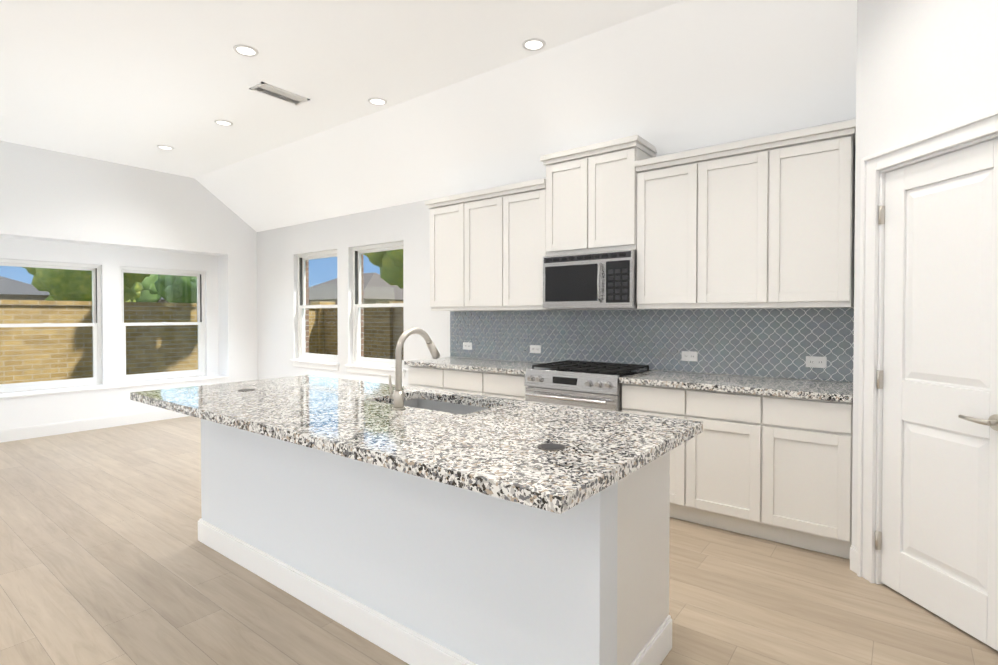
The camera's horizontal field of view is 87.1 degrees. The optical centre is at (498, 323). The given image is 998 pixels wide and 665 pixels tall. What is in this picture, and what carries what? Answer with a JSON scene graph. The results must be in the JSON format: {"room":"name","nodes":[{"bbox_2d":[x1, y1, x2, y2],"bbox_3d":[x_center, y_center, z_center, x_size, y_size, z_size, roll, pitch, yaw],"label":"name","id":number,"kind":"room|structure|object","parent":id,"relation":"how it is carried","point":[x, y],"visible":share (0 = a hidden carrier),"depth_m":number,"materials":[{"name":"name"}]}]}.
{"room":"kitchen","nodes":[
{"label":"kitchen","id":0,"kind":"room"},
{"bbox_2d":[0,140,257,429],"bbox_3d":[-6.021,-0.538,4.887,0.450,3.600,7.800,1,1,38],"label":"wall","id":1,"kind":"structure","parent":0,"point":[110,218],"depth_m":6.50,"materials":[{"name":"paint"}]},
{"bbox_2d":[0,259,101,392],"bbox_3d":[-5.291,0.019,6.138,0.085,1.480,1.040,1,1,38],"label":"nook window","id":2,"kind":"structure","parent":1,"relation":"in","point":[96,378],"depth_m":6.27,"materials":[{"name":"plastic"}]},
{"bbox_2d":[0,409,188,442],"bbox_3d":[-4.553,1.175,6.441,0.016,0.130,3.254,1,1,38],"label":"baseboard","id":3,"kind":"structure","parent":1,"relation":"attached to","point":[15,434],"depth_m":6.08,"materials":[{"name":"paint"}]},
{"bbox_2d":[0,375,228,398],"bbox_3d":[-4.771,0.768,6.443,0.380,0.024,2.700,1,1,38],"label":"sill","id":4,"kind":"structure","parent":1,"relation":"attached to","point":[87,388],"depth_m":6.33,"materials":[{"name":"paint"}]},
{"bbox_2d":[120,266,204,382],"bbox_3d":[-4.547,0.005,7.105,0.085,1.480,1.040,1,1,38],"label":"nook window","id":5,"kind":"structure","parent":1,"relation":"in","point":[200,323],"depth_m":7.12,"materials":[{"name":"plastic"}]},
{"bbox_2d":[0,0,856,231],"bbox_3d":[-2.489,-1.641,2.156,9.460,0.969,7.800,1,1,38],"label":"ceiling","id":6,"kind":"structure","parent":0,"point":[475,94],"depth_m":3.84,"materials":[{"name":"paint"}]},
{"bbox_2d":[157,145,173,149],"bbox_3d":[-3.651,-1.924,5.744,0.164,0.008,0.164,1,1,38],"label":"recessed light","id":7,"kind":"object","parent":6,"relation":"in","point":[163,147],"visible":0.96,"depth_m":5.74,"materials":[{"name":"paint"}]},
{"bbox_2d":[214,119,232,125],"bbox_3d":[-2.627,-1.913,5.008,0.164,0.008,0.164,1,1,38],"label":"recessed light","id":8,"kind":"object","parent":6,"relation":"in","point":[223,122],"visible":0.96,"depth_m":4.99,"materials":[{"name":"paint"}]},
{"bbox_2d":[233,44,258,56],"bbox_3d":[-1.757,-1.893,3.646,0.164,0.008,0.164,1,1,38],"label":"recessed light","id":9,"kind":"object","parent":6,"relation":"in","point":[245,50],"visible":1,"depth_m":3.64,"materials":[{"name":"paint"}]},
{"bbox_2d":[249,82,309,105],"bbox_3d":[-1.815,-1.903,4.359,0.200,0.009,0.420,1,1,38],"label":"ceiling vent","id":10,"kind":"object","parent":6,"relation":"in","point":[264,88],"visible":1,"depth_m":4.35,"materials":[{"name":"metal"}]},
{"bbox_2d":[368,97,386,105],"bbox_3d":[-1.043,-1.905,4.510,0.164,0.008,0.164,1,1,38],"label":"recessed light","id":11,"kind":"object","parent":6,"relation":"in","point":[376,101],"visible":0.98,"depth_m":4.50,"materials":[{"name":"paint"}]},
{"bbox_2d":[522,38,545,50],"bbox_3d":[0.236,-1.892,3.565,0.164,0.008,0.164,1,1,38],"label":"recessed light","id":12,"kind":"object","parent":6,"relation":"in","point":[534,44],"visible":0.98,"depth_m":3.56,"materials":[{"name":"paint"}]},
{"bbox_2d":[0,416,997,664],"bbox_3d":[-2.534,1.363,2.141,9.660,0.120,7.950,1,1,38],"label":"floor","id":13,"kind":"structure","parent":0,"point":[107,557],"depth_m":2.52,"materials":[{"name":"brown wood"}]},
{"bbox_2d":[408,366,447,390],"bbox_3d":[-0.462,0.824,4.981,0.516,0.874,0.602,1,1,38],"label":"base cabinet","id":14,"kind":"object","parent":13,"relation":"on","point":[418,377],"depth_m":4.73,"materials":[{"name":"paint"}]},
{"bbox_2d":[198,420,687,664],"bbox_3d":[-0.522,0.859,2.602,2.630,0.874,0.735,1,1,38],"label":"kitchen island","id":15,"kind":"object","parent":13,"relation":"on","point":[414,526],"depth_m":1.97,"materials":[{"name":"paint"}]},
{"bbox_2d":[130,376,701,515],"bbox_3d":[-0.604,0.402,2.472,2.720,0.040,1.090,1,1,38],"label":"island countertop","id":16,"kind":"structure","parent":15,"relation":"on","point":[555,458],"depth_m":1.90,"materials":[{"name":"stone"}]},
{"bbox_2d":[386,328,439,411],"bbox_3d":[-0.392,0.200,2.450,0.092,0.364,0.289,1,1,38],"label":"faucet","id":17,"kind":"object","parent":16,"relation":"on","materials":[{"name":"silver metal"}]},
{"bbox_2d":[386,396,497,411],"bbox_3d":[-0.303,0.523,2.570,0.696,0.229,0.406,1,1,38],"label":"sink","id":18,"kind":"object","parent":16,"relation":"in","point":[418,401],"depth_m":2.80,"materials":[{"name":"silver metal"}]},
{"bbox_2d":[448,369,487,395],"bbox_3d":[-0.129,0.828,4.726,0.579,0.874,0.602,1,1,38],"label":"base cabinet","id":19,"kind":"object","parent":13,"relation":"on","point":[460,381],"depth_m":4.45,"materials":[{"name":"paint"}]},
{"bbox_2d":[488,372,527,399],"bbox_3d":[0.203,0.832,4.470,0.516,0.874,0.602,1,1,38],"label":"base cabinet","id":20,"kind":"object","parent":13,"relation":"on","point":[510,386],"depth_m":4.20,"materials":[{"name":"paint"}]},
{"bbox_2d":[524,360,650,411],"bbox_3d":[0.671,0.798,4.022,0.758,0.954,0.707,1,1,38],"label":"range","id":21,"kind":"object","parent":13,"relation":"on","point":[592,385],"visible":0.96,"depth_m":3.81,"materials":[{"name":"silver metal"}]},
{"bbox_2d":[622,383,695,522],"bbox_3d":[1.218,0.843,3.690,0.504,0.874,0.602,1,1,38],"label":"base cabinet","id":22,"kind":"object","parent":13,"relation":"on","point":[678,403],"depth_m":3.38,"materials":[{"name":"paint"}]},
{"bbox_2d":[696,390,775,541],"bbox_3d":[1.542,0.847,3.441,0.569,0.874,0.602,1,1,38],"label":"base cabinet","id":23,"kind":"object","parent":13,"relation":"on","point":[775,469],"depth_m":3.16,"materials":[{"name":"paint"}]},
{"bbox_2d":[776,396,852,558],"bbox_3d":[1.866,0.850,3.192,0.504,0.874,0.602,1,1,38],"label":"base cabinet","id":24,"kind":"object","parent":13,"relation":"on","point":[814,438],"depth_m":2.92,"materials":[{"name":"paint"}]},
{"bbox_2d":[404,357,852,402],"bbox_3d":[0.683,0.379,4.076,3.466,0.039,0.632,1,1,38],"label":"countertop","id":25,"kind":"structure","parent":24,"relation":"on","point":[813,389],"depth_m":3.41,"materials":[{"name":"stone"}]},
{"bbox_2d":[257,118,855,385],"bbox_3d":[-0.158,-0.542,5.206,9.360,3.600,0.150,1,1,38],"label":"wall","id":26,"kind":"structure","parent":0,"point":[280,250],"depth_m":6.45,"materials":[{"name":"paint"}]},
{"bbox_2d":[291,359,338,370],"bbox_3d":[-2.385,0.538,6.870,1.040,0.092,0.120,1,1,38],"label":"window sill","id":27,"kind":"structure","parent":26,"relation":"attached to","point":[296,362],"depth_m":6.82,"materials":[{"name":"paint"}]},
{"bbox_2d":[298,250,337,362],"bbox_3d":[-2.338,-0.223,6.920,0.980,1.428,0.085,1,1,38],"label":"window","id":28,"kind":"structure","parent":26,"relation":"in","point":[302,304],"depth_m":7.13,"materials":[{"name":"plastic"}]},
{"bbox_2d":[345,364,405,377],"bbox_3d":[-1.429,0.548,6.135,1.040,0.092,0.120,1,1,38],"label":"window sill","id":29,"kind":"structure","parent":26,"relation":"attached to","point":[372,370],"depth_m":6.12,"materials":[{"name":"paint"}]},
{"bbox_2d":[353,241,403,368],"bbox_3d":[-1.382,-0.213,6.186,0.980,1.428,0.085,1,1,38],"label":"window","id":30,"kind":"structure","parent":26,"relation":"in","point":[358,359],"depth_m":6.35,"materials":[{"name":"plastic"}]},
{"bbox_2d":[429,195,468,310],"bbox_3d":[-0.365,-0.632,5.046,0.505,1.014,0.346,1,1,38],"label":"upper cabinet","id":31,"kind":"object","parent":26,"relation":"attached to","point":[449,219],"depth_m":4.91,"materials":[{"name":"paint"}]},
{"bbox_2d":[469,187,508,310],"bbox_3d":[-0.039,-0.629,4.796,0.569,1.014,0.346,1,1,38],"label":"upper cabinet","id":32,"kind":"object","parent":26,"relation":"attached to","point":[489,212],"depth_m":4.62,"materials":[{"name":"paint"}]},
{"bbox_2d":[509,183,567,309],"bbox_3d":[0.287,-0.625,4.545,0.505,1.014,0.346,1,1,38],"label":"upper cabinet","id":33,"kind":"object","parent":26,"relation":"attached to","point":[525,261],"depth_m":4.39,"materials":[{"name":"paint"}]},
{"bbox_2d":[541,147,596,258],"bbox_3d":[0.660,-0.926,4.245,0.445,0.766,0.361,1,1,38],"label":"upper cabinet","id":34,"kind":"object","parent":26,"relation":"attached to","point":[569,188],"depth_m":4.11,"materials":[{"name":"paint"}]},
{"bbox_2d":[543,249,636,308],"bbox_3d":[0.758,-0.327,4.120,0.758,0.418,0.452,1,1,38],"label":"microwave","id":35,"kind":"object","parent":34,"relation":"attached to","point":[602,280],"visible":0.98,"depth_m":3.95,"materials":[{"name":"silver metal"}]},
{"bbox_2d":[597,139,656,251],"bbox_3d":[0.913,-0.923,4.050,0.445,0.766,0.361,1,1,38],"label":"upper cabinet","id":36,"kind":"object","parent":26,"relation":"attached to","point":[616,163],"depth_m":3.86,"materials":[{"name":"paint"}]},
{"bbox_2d":[450,308,853,382],"bbox_3d":[0.873,0.121,4.322,3.464,0.468,0.007,1,1,38],"label":"tile backsplash","id":37,"kind":"structure","parent":26,"relation":"attached to","point":[780,343],"depth_m":3.96,"materials":[{"name":"tile"}]},
{"bbox_2d":[463,342,471,349],"bbox_3d":[-0.314,0.222,5.227,0.116,0.072,0.007,1,1,38],"label":"outlet","id":38,"kind":"object","parent":37,"relation":"attached to","point":[466,345],"depth_m":5.22,"materials":[{"name":"white plastic"}]},
{"bbox_2d":[530,345,540,352],"bbox_3d":[0.328,0.230,4.733,0.116,0.072,0.007,1,1,38],"label":"outlet","id":39,"kind":"object","parent":37,"relation":"attached to","point":[533,348],"depth_m":4.73,"materials":[{"name":"white plastic"}]},
{"bbox_2d":[682,351,697,360],"bbox_3d":[1.414,0.242,3.899,0.116,0.072,0.007,1,1,38],"label":"outlet","id":40,"kind":"object","parent":37,"relation":"attached to","point":[686,355],"depth_m":3.90,"materials":[{"name":"white plastic"}]},
{"bbox_2d":[806,356,826,367],"bbox_3d":[2.056,0.249,3.405,0.116,0.072,0.007,1,1,38],"label":"outlet","id":41,"kind":"object","parent":37,"relation":"attached to","point":[816,362],"depth_m":3.40,"materials":[{"name":"white plastic"}]},
{"bbox_2d":[637,151,708,308],"bbox_3d":[1.290,-0.614,3.774,0.494,1.014,0.346,1,1,38],"label":"upper cabinet","id":42,"kind":"object","parent":26,"relation":"attached to","point":[673,194],"depth_m":3.63,"materials":[{"name":"paint"}]},
{"bbox_2d":[709,139,780,308],"bbox_3d":[1.607,-0.610,3.531,0.557,1.014,0.346,1,1,38],"label":"upper cabinet","id":43,"kind":"object","parent":26,"relation":"attached to","point":[763,222],"depth_m":3.35,"materials":[{"name":"paint"}]},
{"bbox_2d":[781,127,855,307],"bbox_3d":[1.924,-0.607,3.287,0.494,1.014,0.346,1,1,38],"label":"upper cabinet","id":44,"kind":"object","parent":26,"relation":"attached to","point":[818,169],"depth_m":3.11,"materials":[{"name":"paint"}]},
{"bbox_2d":[850,0,997,650],"bbox_3d":[2.183,-0.498,2.205,0.596,3.600,1.150,0,1,-7],"label":"wall","id":45,"kind":"structure","parent":0,"point":[925,461],"depth_m":2.35,"materials":[{"name":"paint"}]},
{"label":"outside","id":46,"kind":"structure","parent":0,"visible":0},
{"bbox_3d":[-10.412,1.217,31.936,105.000,0.200,90.000,1,1,38],"label":"ground","id":47,"kind":"structure","parent":46,"visible":0},
{"bbox_2d":[0,276,49,299],"bbox_3d":[-41.053,-1.885,37.149,14.900,5.850,13.900,1,1,38],"label":"house","id":48,"kind":"structure","parent":47,"relation":"on","point":[24,292],"depth_m":36.53,"materials":[{"name":"brick"}]},
{"bbox_2d":[23,267,149,301],"bbox_3d":[-15.871,-1.681,20.646,5.108,5.925,4.468,1,1,38],"label":"tree","id":49,"kind":"object","parent":47,"relation":"on","point":[135,283],"depth_m":19.09,"materials":[{"name":"green plant"}]},
{"bbox_2d":[45,291,140,301],"bbox_3d":[-22.724,-1.160,29.536,4.560,4.624,4.610,1,1,38],"label":"tree","id":50,"kind":"object","parent":47,"relation":"on","point":[51,298],"depth_m":29.48,"materials":[{"name":"green plant"}]},
{"bbox_2d":[136,274,160,302],"bbox_3d":[-27.807,-1.855,38.652,4.684,5.748,5.047,1,1,38],"label":"tree","id":51,"kind":"object","parent":47,"relation":"on","point":[151,281],"depth_m":38.37,"materials":[{"name":"green plant"}]},
{"bbox_2d":[157,297,167,302],"bbox_3d":[-33.073,-2.018,52.457,12.900,5.670,10.900,1,1,38],"label":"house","id":52,"kind":"structure","parent":47,"relation":"on","point":[161,300],"depth_m":46.57,"materials":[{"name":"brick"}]},
{"bbox_2d":[155,275,196,302],"bbox_3d":[-16.336,-1.159,28.209,4.234,4.661,3.554,1,1,38],"label":"tree","id":53,"kind":"object","parent":47,"relation":"on","point":[191,289],"depth_m":26.68,"materials":[{"name":"green plant"}]},
{"bbox_2d":[0,300,403,392],"bbox_3d":[-0.983,0.625,0.276,19.480,1.910,15.300,1,1,38],"label":"fence","id":54,"kind":"object","parent":47,"relation":"on","point":[316,327],"depth_m":8.95,"materials":[{"name":"brown wood"}]},
{"bbox_2d":[99,254,363,384],"bbox_3d":[-2.497,-0.374,2.238,9.450,3.850,7.890,1,1,38],"label":"cladding","id":55,"kind":"object","parent":47,"relation":"on","point":[307,312],"depth_m":7.30,"materials":[{"name":"paint"}]},
{"bbox_2d":[309,272,402,304],"bbox_3d":[-13.867,-2.114,52.831,14.900,5.850,11.900,1,1,38],"label":"house","id":56,"kind":"structure","parent":47,"relation":"on","point":[370,288],"depth_m":48.27,"materials":[{"name":"brick"}]},
{"bbox_2d":[363,249,402,288],"bbox_3d":[-3.303,-1.496,19.610,3.671,5.585,3.226,1,1,38],"label":"tree","id":57,"kind":"object","parent":47,"relation":"on","point":[394,268],"depth_m":19.23,"materials":[{"name":"green plant"}]}
]}

